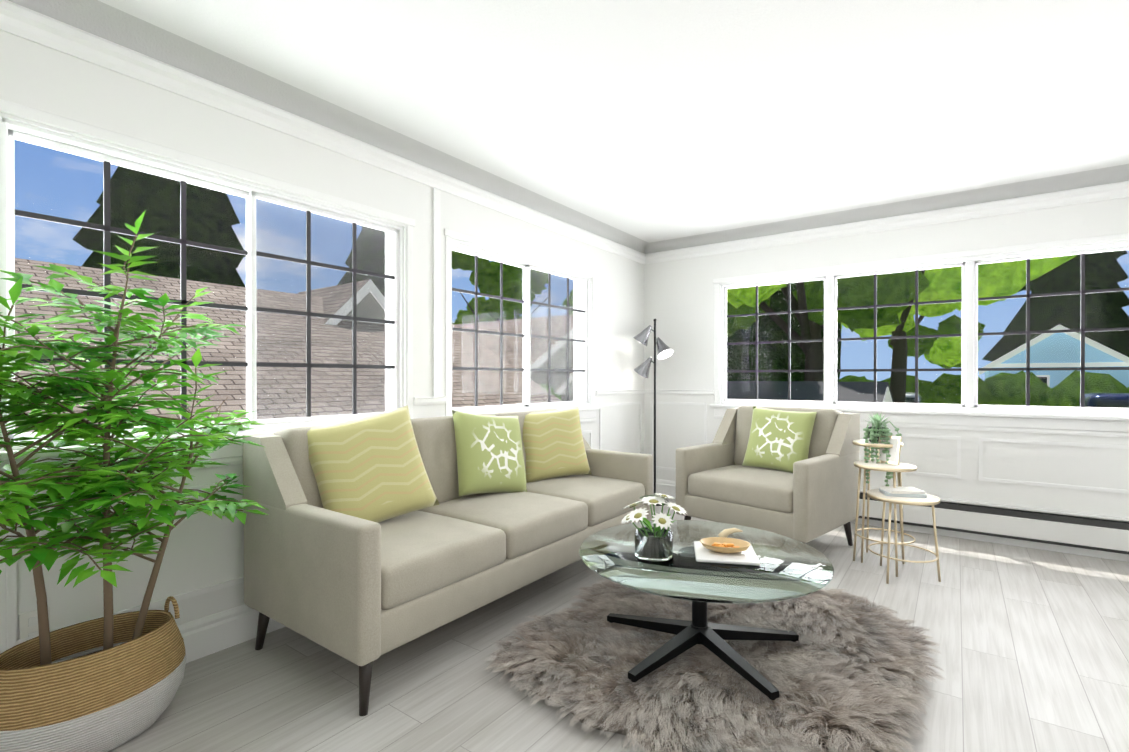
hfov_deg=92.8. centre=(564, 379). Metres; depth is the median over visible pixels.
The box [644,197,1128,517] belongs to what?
wall
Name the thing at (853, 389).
shed
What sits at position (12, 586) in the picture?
trim
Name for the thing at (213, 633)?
baseboard
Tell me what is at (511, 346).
house
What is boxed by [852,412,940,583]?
tables
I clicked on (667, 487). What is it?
baseboard
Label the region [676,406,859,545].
armchair
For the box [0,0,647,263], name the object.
crown molding
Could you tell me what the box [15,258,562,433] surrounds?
house
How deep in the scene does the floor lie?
2.06 m
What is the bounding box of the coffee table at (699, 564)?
[579,493,833,699]
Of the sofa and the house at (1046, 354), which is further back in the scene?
the house at (1046, 354)
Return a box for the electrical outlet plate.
[19,607,49,638]
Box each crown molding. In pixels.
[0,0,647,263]
[648,181,1128,263]
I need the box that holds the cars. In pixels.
[905,392,1128,407]
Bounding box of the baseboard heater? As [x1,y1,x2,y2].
[858,489,1128,554]
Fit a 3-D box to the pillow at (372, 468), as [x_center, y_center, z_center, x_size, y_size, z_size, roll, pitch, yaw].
[-0.863,0.401,2.410,0.500,0.500,0.150,-13,-12,-39]
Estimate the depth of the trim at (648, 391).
3.77 m
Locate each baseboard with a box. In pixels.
[178,604,285,662]
[653,479,1128,561]
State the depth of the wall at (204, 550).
2.31 m
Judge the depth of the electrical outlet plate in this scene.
1.79 m
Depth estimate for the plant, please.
1.63 m
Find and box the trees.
[73,166,1128,406]
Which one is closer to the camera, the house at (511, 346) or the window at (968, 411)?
the window at (968, 411)
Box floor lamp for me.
[633,319,673,505]
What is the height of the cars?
1.550 m
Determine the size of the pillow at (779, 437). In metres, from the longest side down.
0.450 x 0.450 x 0.150 m
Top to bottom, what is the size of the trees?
26.710 m
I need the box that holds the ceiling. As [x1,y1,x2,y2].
[8,0,1128,253]
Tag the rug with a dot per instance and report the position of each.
(620, 730)
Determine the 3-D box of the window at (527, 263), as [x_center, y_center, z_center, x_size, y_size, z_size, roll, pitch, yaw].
[-0.328,-0.292,3.998,0.340,1.238,1.730,0,0,36]
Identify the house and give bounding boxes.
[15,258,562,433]
[454,314,572,400]
[979,324,1128,387]
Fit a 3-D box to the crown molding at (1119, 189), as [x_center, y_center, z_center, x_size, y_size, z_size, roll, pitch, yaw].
[2.671,-1.183,3.933,4.620,0.095,0.030,0,0,36]
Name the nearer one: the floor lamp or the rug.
the rug
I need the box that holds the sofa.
[243,405,652,715]
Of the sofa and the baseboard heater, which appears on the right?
the baseboard heater
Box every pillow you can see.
[307,405,439,522]
[452,410,526,495]
[523,406,590,482]
[742,406,816,472]
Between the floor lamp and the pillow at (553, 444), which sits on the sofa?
the pillow at (553, 444)
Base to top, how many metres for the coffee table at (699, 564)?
0.637 m
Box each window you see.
[0,99,414,478]
[444,229,601,418]
[710,233,1128,431]
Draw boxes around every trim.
[6,188,645,649]
[646,389,1128,493]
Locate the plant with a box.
[0,210,268,751]
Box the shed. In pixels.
[727,381,893,402]
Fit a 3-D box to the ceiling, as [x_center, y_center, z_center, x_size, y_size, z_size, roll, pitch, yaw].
[0.614,-1.314,1.096,5.100,0.180,7.435,0,0,36]
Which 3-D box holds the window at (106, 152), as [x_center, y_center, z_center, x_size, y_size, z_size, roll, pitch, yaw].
[-1.456,-0.288,2.451,0.340,1.238,1.740,0,0,36]
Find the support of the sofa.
on the floor
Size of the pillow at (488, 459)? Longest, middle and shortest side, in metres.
0.470 x 0.470 x 0.150 m
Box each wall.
[0,30,643,653]
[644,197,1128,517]
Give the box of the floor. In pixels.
[108,498,1128,751]

